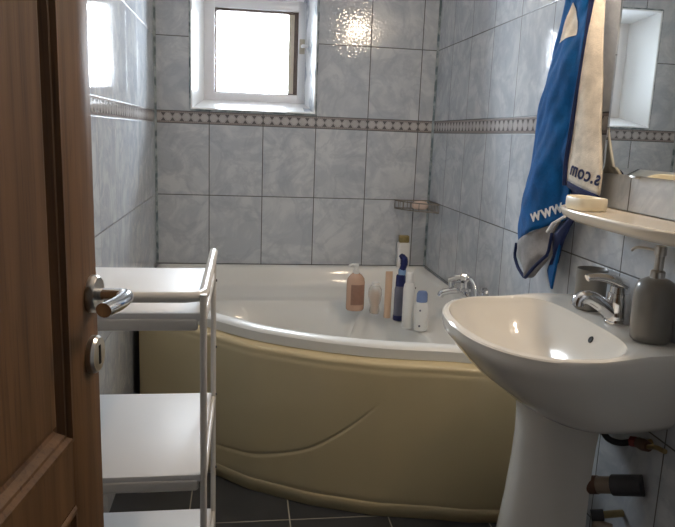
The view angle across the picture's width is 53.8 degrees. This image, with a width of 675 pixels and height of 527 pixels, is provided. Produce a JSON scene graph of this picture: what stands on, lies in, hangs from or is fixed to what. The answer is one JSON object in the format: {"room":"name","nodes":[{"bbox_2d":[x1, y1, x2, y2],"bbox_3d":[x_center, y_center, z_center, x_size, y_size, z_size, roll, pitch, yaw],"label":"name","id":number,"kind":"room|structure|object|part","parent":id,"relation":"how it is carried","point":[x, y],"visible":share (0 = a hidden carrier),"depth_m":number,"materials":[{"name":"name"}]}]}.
{"room":"bathroom","nodes":[
{"label":"bathroom","id":0,"kind":"room"},
{"bbox_2d":[87,0,156,512],"bbox_3d":[-0.691,-0.368,1.456,0.150,2.500,3.280,1,11,-8],"label":"wall","id":1,"kind":"structure","parent":0,"point":[120,32],"depth_m":2.26,"materials":[{"name":"tile"}]},
{"bbox_2d":[0,0,133,526],"bbox_3d":[-0.268,0.099,0.407,0.094,1.988,0.735,2,11,-1],"label":"door","id":2,"kind":"structure","parent":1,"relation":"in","point":[52,295],"depth_m":0.63,"materials":[{"name":"brown wood"}]},
{"bbox_3d":[-0.278,-0.260,0.342,0.046,1.020,0.544,2,11,-1],"label":"panel","id":3,"kind":"part","parent":2,"relation":"part of","materials":[{"name":"brown wood"}]},
{"bbox_3d":[-0.299,0.276,0.446,0.039,0.073,0.544,2,11,-1],"label":"rail","id":4,"kind":"part","parent":2,"relation":"part of","materials":[{"name":"brown wood"}]},
{"bbox_3d":[-0.312,0.634,0.515,0.046,0.657,0.544,2,11,-1],"label":"panel","id":5,"kind":"part","parent":2,"relation":"part of","materials":[{"name":"brown wood"}]},
{"bbox_3d":[-0.272,0.034,0.747,0.009,0.043,0.043,2,11,-1],"label":"handle","id":6,"kind":"part","parent":2,"relation":"part of","materials":[{"name":"silver metal"}]},
{"bbox_3d":[-0.247,0.041,0.717,0.043,0.016,0.079,2,11,-1],"label":"lever","id":7,"kind":"part","parent":2,"relation":"part of","materials":[{"name":"silver metal"}]},
{"bbox_2d":[155,0,439,267],"bbox_3d":[-0.202,-0.700,3.271,1.624,2.500,0.240,1,11,-8],"label":"wall","id":8,"kind":"structure","parent":0,"point":[323,188],"depth_m":3.18,"materials":[{"name":"tile"}]},
{"bbox_2d":[153,0,158,261],"bbox_3d":[-0.829,-0.958,3.005,0.015,1.940,0.015,1,11,-8],"label":"trim","id":9,"kind":"structure","parent":8,"relation":"attached to","point":[154,19],"depth_m":3.06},
{"bbox_2d":[188,0,319,115],"bbox_3d":[-0.382,-0.992,3.063,0.594,0.585,0.011,1,11,-8],"label":"trim","id":10,"kind":"structure","parent":8,"relation":"attached to","point":[315,114],"depth_m":3.09,"materials":[{"name":"white plastic"}]},
{"bbox_2d":[190,0,318,113],"bbox_3d":[-0.400,-1.017,3.192,0.580,0.570,0.277,1,11,-8],"label":"window","id":11,"kind":"structure","parent":8,"relation":"in","point":[300,97],"depth_m":3.23,"materials":[{"name":"paint"}]},
{"bbox_3d":[-0.175,-1.070,3.280,0.026,0.070,0.009,1,11,-8],"label":"handle plate","id":12,"kind":"part","parent":11,"relation":"part of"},
{"bbox_2d":[394,200,438,213],"bbox_3d":[0.379,-0.275,3.204,0.171,0.044,0.202,1,11,-8],"label":"basket","id":13,"kind":"object","parent":8,"relation":"attached to","point":[400,201],"visible":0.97,"depth_m":3.21,"materials":[{"name":"metal"}]},
{"bbox_2d":[412,201,427,209],"bbox_3d":[0.401,-0.282,3.231,0.080,0.042,0.056,1,11,-8],"label":"soap bar","id":14,"kind":"object","parent":13,"relation":"in","point":[415,206],"visible":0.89,"depth_m":3.21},
{"bbox_2d":[423,0,441,264],"bbox_3d":[0.478,-0.944,3.192,0.015,1.940,0.015,1,11,-8],"label":"trim","id":15,"kind":"structure","parent":8,"relation":"attached to","point":[440,5],"depth_m":3.24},
{"bbox_2d":[109,472,496,526],"bbox_3d":[0.074,1.032,1.214,1.624,0.100,4.980,1,11,-8],"label":"floor","id":16,"kind":"structure","parent":0,"point":[237,505],"depth_m":2.13,"materials":[{"name":"tile"}]},
{"bbox_2d":[96,248,217,526],"bbox_3d":[-0.451,0.443,1.531,0.334,0.898,0.465,1,11,-8],"label":"storage rack","id":17,"kind":"object","parent":16,"relation":"on","point":[150,442],"visible":0.6,"depth_m":1.44,"materials":[{"name":"white laminate"}]},
{"bbox_2d":[96,267,204,320],"bbox_3d":[-0.436,0.059,1.449,0.298,0.016,0.429,1,11,-8],"label":"shelf","id":18,"kind":"object","parent":17,"relation":"attached to","point":[132,279],"depth_m":1.45,"materials":[{"name":"white plastic"}]},
{"bbox_2d":[100,393,211,482],"bbox_3d":[-0.448,0.385,1.512,0.298,0.016,0.429,1,11,-8],"label":"shelf","id":19,"kind":"object","parent":17,"relation":"attached to","point":[146,438],"depth_m":1.47,"materials":[{"name":"white plastic"}]},
{"bbox_2d":[104,508,210,526],"bbox_3d":[-0.460,0.711,1.575,0.298,0.016,0.429,1,11,-8],"label":"shelf","id":20,"kind":"object","parent":17,"relation":"attached to","point":[188,517],"depth_m":1.74,"materials":[{"name":"white plastic"}]},
{"bbox_3d":[-0.435,0.017,1.447,0.326,0.029,0.453,1,11,-8],"label":"guard rail","id":21,"kind":"part","parent":17,"relation":"part of","materials":[{"name":"white metal"}]},
{"bbox_3d":[-0.270,0.487,1.340,0.014,0.873,0.013,1,11,-8],"label":"leg","id":22,"kind":"part","parent":17,"relation":"part of","materials":[{"name":"white metal"}]},
{"bbox_3d":[-0.330,0.397,1.764,0.014,0.884,0.013,1,11,-8],"label":"leg","id":23,"kind":"part","parent":17,"relation":"part of","materials":[{"name":"white metal"}]},
{"bbox_2d":[139,264,515,522],"bbox_3d":[-0.125,0.410,2.652,1.314,0.557,1.400,1,11,-8],"label":"bathtub","id":24,"kind":"object","parent":16,"relation":"on","point":[320,402],"visible":0.71,"depth_m":2.13,"materials":[{"name":"white plastic"}]},
{"bbox_2d":[346,263,364,310],"bbox_3d":[0.079,0.101,2.908,0.080,0.210,0.056,1,11,-8],"label":"pump bottle","id":25,"kind":"object","parent":24,"relation":"on","point":[355,289],"visible":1,"depth_m":2.89,"materials":[{"name":"pink plastic"}]},
{"bbox_2d":[370,281,379,312],"bbox_3d":[0.162,0.146,2.872,0.060,0.141,0.060,1,11,-8],"label":"bottle","id":26,"kind":"object","parent":24,"relation":"on","point":[374,295],"visible":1,"depth_m":2.86,"materials":[{"name":"white plastic"}]},
{"bbox_2d":[383,271,392,317],"bbox_3d":[0.214,0.131,2.807,0.031,0.200,0.031,1,11,-8],"label":"tube","id":27,"kind":"object","parent":24,"relation":"on","point":[389,274],"visible":1,"depth_m":2.80,"materials":[{"name":"plastic"}]},
{"bbox_2d":[393,254,407,320],"bbox_3d":[0.262,0.098,2.766,0.052,0.284,0.037,1,11,-8],"label":"bottle","id":28,"kind":"object","parent":24,"relation":"on","point":[401,276],"visible":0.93,"depth_m":2.75,"materials":[{"name":"plastic"}]},
{"bbox_2d":[396,235,409,266],"bbox_3d":[0.326,-0.062,3.307,0.058,0.159,0.037,1,11,-8],"label":"bottle","id":29,"kind":"object","parent":24,"relation":"on","point":[403,246],"visible":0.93,"depth_m":3.29,"materials":[{"name":"white plastic"}]},
{"bbox_2d":[401,272,415,328],"bbox_3d":[0.285,0.147,2.662,0.047,0.229,0.038,1,11,-8],"label":"bottle","id":30,"kind":"object","parent":24,"relation":"on","point":[409,288],"visible":1,"depth_m":2.65,"materials":[{"name":"plastic"}]},
{"bbox_2d":[413,290,427,330],"bbox_3d":[0.331,0.186,2.626,0.055,0.161,0.042,1,11,-8],"label":"bottle","id":31,"kind":"object","parent":24,"relation":"on","point":[421,305],"visible":1,"depth_m":2.61,"materials":[{"name":"white plastic"}]},
{"bbox_2d":[442,293,674,526],"bbox_3d":[0.465,0.514,1.647,0.432,0.781,0.556,1,11,-8],"label":"basin","id":32,"kind":"object","parent":16,"relation":"on","point":[573,376],"visible":0.92,"depth_m":1.55,"materials":[{"name":"white ceramic"}]},
{"bbox_3d":[0.476,0.231,1.592,0.432,0.203,0.556,1,11,-8],"label":"bowl","id":33,"kind":"part","parent":32,"relation":"part of","materials":[{"name":"white ceramic"}]},
{"bbox_2d":[574,266,608,311],"bbox_3d":[0.639,0.063,1.678,0.075,0.103,0.075,1,11,-8],"label":"tumbler","id":34,"kind":"object","parent":32,"relation":"on","point":[581,283],"visible":0.66,"depth_m":1.65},
{"bbox_2d":[571,273,630,325],"bbox_3d":[0.618,0.081,1.548,0.147,0.119,0.059,1,11,-8],"label":"tap","id":35,"kind":"object","parent":32,"relation":"attached to","point":[615,309],"visible":0.97,"depth_m":1.53,"materials":[{"name":"silver metal"}]},
{"bbox_3d":[0.603,0.098,1.550,0.118,0.073,0.040,1,11,-8],"label":"spout","id":36,"kind":"part","parent":35,"relation":"part of","materials":[{"name":"silver metal"}]},
{"bbox_3d":[0.625,0.044,1.541,0.101,0.043,0.048,1,11,-8],"label":"lever","id":37,"kind":"part","parent":35,"relation":"part of","materials":[{"name":"silver metal"}]},
{"bbox_3d":[0.658,0.061,1.549,0.044,0.020,0.043,1,11,-8],"label":"stem","id":38,"kind":"part","parent":35,"relation":"part of","materials":[{"name":"silver metal"}]},
{"bbox_2d":[629,245,674,344],"bbox_3d":[0.675,0.063,1.414,0.086,0.206,0.087,1,11,-8],"label":"soap dispenser","id":39,"kind":"object","parent":32,"relation":"on","point":[652,316],"visible":1,"depth_m":1.39,"materials":[{"name":"grey ceramic"}]},
{"bbox_2d":[629,276,674,344],"bbox_3d":[0.674,0.097,1.420,0.086,0.137,0.086,1,11,-8],"label":"bottle","id":40,"kind":"object","parent":39,"relation":"attached to","point":[652,316],"depth_m":1.39,"materials":[{"name":"grey ceramic"}]},
{"bbox_2d":[425,0,674,526],"bbox_3d":[0.769,-0.353,1.665,0.150,2.500,3.280,1,11,-8],"label":"wall","id":41,"kind":"structure","parent":0,"point":[495,58],"depth_m":2.30,"materials":[{"name":"tile"}]},
{"bbox_2d":[437,273,488,297],"bbox_3d":[0.484,0.096,2.567,0.147,0.116,0.255,1,11,-8],"label":"mixer","id":42,"kind":"object","parent":41,"relation":"attached to","point":[467,287],"visible":0.88,"depth_m":2.56,"materials":[{"name":"silver metal"}]},
{"bbox_3d":[0.444,0.114,2.645,0.092,0.047,0.028,3,11,6],"label":"spout","id":43,"kind":"part","parent":42,"relation":"part of","materials":[{"name":"silver metal"}]},
{"bbox_3d":[0.481,0.059,2.587,0.099,0.051,0.054,7,12,22],"label":"lever","id":44,"kind":"part","parent":42,"relation":"part of","materials":[{"name":"silver metal"}]},
{"bbox_2d":[590,509,624,526],"bbox_3d":[0.649,0.618,1.599,0.083,0.053,0.042,2,11,-1],"label":"valve","id":45,"kind":"object","parent":41,"relation":"attached to","point":[598,516],"visible":1,"depth_m":1.59,"materials":[{"name":"gold metal"}]},
{"bbox_2d":[592,521,612,526],"bbox_3d":[0.636,0.630,1.599,0.046,0.028,0.022,6,12,19],"label":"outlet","id":46,"kind":"object","parent":45,"relation":"attached to","point":[594,523],"depth_m":1.59,"materials":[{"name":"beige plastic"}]},
{"bbox_2d":[586,474,644,496],"bbox_3d":[0.651,0.519,1.560,0.136,0.087,0.048,11,14,37],"label":"pipe","id":47,"kind":"object","parent":41,"relation":"attached to","point":[632,485],"visible":0.92,"depth_m":1.54,"materials":[{"name":"black plastic"}]},
{"bbox_2d":[609,474,644,496],"bbox_3d":[0.673,0.514,1.542,0.081,0.069,0.049,11,14,37],"label":"pipe sleeve","id":48,"kind":"object","parent":47,"relation":"attached to","point":[632,485],"depth_m":1.53,"materials":[{"name":"black plastic"}]},
{"bbox_2d":[560,204,674,246],"bbox_3d":[0.642,-0.083,1.464,0.152,0.037,0.570,1,11,-8],"label":"wall shelf","id":49,"kind":"object","parent":41,"relation":"attached to","point":[657,230],"visible":0.88,"depth_m":1.41,"materials":[{"name":"beige ceramic"}]},
{"bbox_2d":[565,195,607,211],"bbox_3d":[0.604,-0.147,1.616,0.076,0.031,0.116,1,11,-8],"label":"soap dish","id":50,"kind":"object","parent":49,"relation":"on","point":[587,203],"visible":1,"depth_m":1.57,"materials":[{"name":"white ceramic"}]},
{"bbox_2d":[603,0,674,179],"bbox_3d":[0.728,-0.500,1.372,0.016,0.664,0.538,1,11,-8],"label":"wall mirror","id":51,"kind":"object","parent":41,"relation":"attached to","point":[640,137],"visible":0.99,"depth_m":1.52,"materials":[{"name":"clear glass"}]},
{"bbox_2d":[634,437,666,453],"bbox_3d":[0.697,0.407,1.467,0.033,0.045,0.104,1,11,-8],"label":"angle valve","id":52,"kind":"object","parent":41,"relation":"attached to","point":[646,445],"visible":1,"depth_m":1.48,"materials":[{"name":"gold metal"}]},
{"bbox_2d":[601,434,636,446],"bbox_3d":[0.650,0.389,1.536,0.092,0.068,0.026,8,12,27],"label":"flexible hose","id":53,"kind":"object","parent":52,"relation":"attached to","point":[625,442],"visible":0.62,"depth_m":1.53,"materials":[{"name":"black rubber"}]},
{"bbox_3d":[0.694,0.404,1.449,0.011,0.032,0.071,2,11,-3],"label":"handle","id":54,"kind":"part","parent":52,"relation":"part of","materials":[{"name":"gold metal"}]},
{"bbox_3d":[0.660,-0.894,1.625,0.085,0.038,0.036,1,11,-8],"label":"towel hook","id":55,"kind":"object","parent":41,"relation":"attached to","visible":0},
{"bbox_2d":[513,0,605,288],"bbox_3d":[0.618,-0.419,1.819,0.062,0.993,0.468,0,11,-13],"label":"towel","id":56,"kind":"object","parent":55,"relation":"hanging from","point":[567,156],"visible":0.94,"depth_m":1.80,"materials":[{"name":"blue fabric"}]}
]}

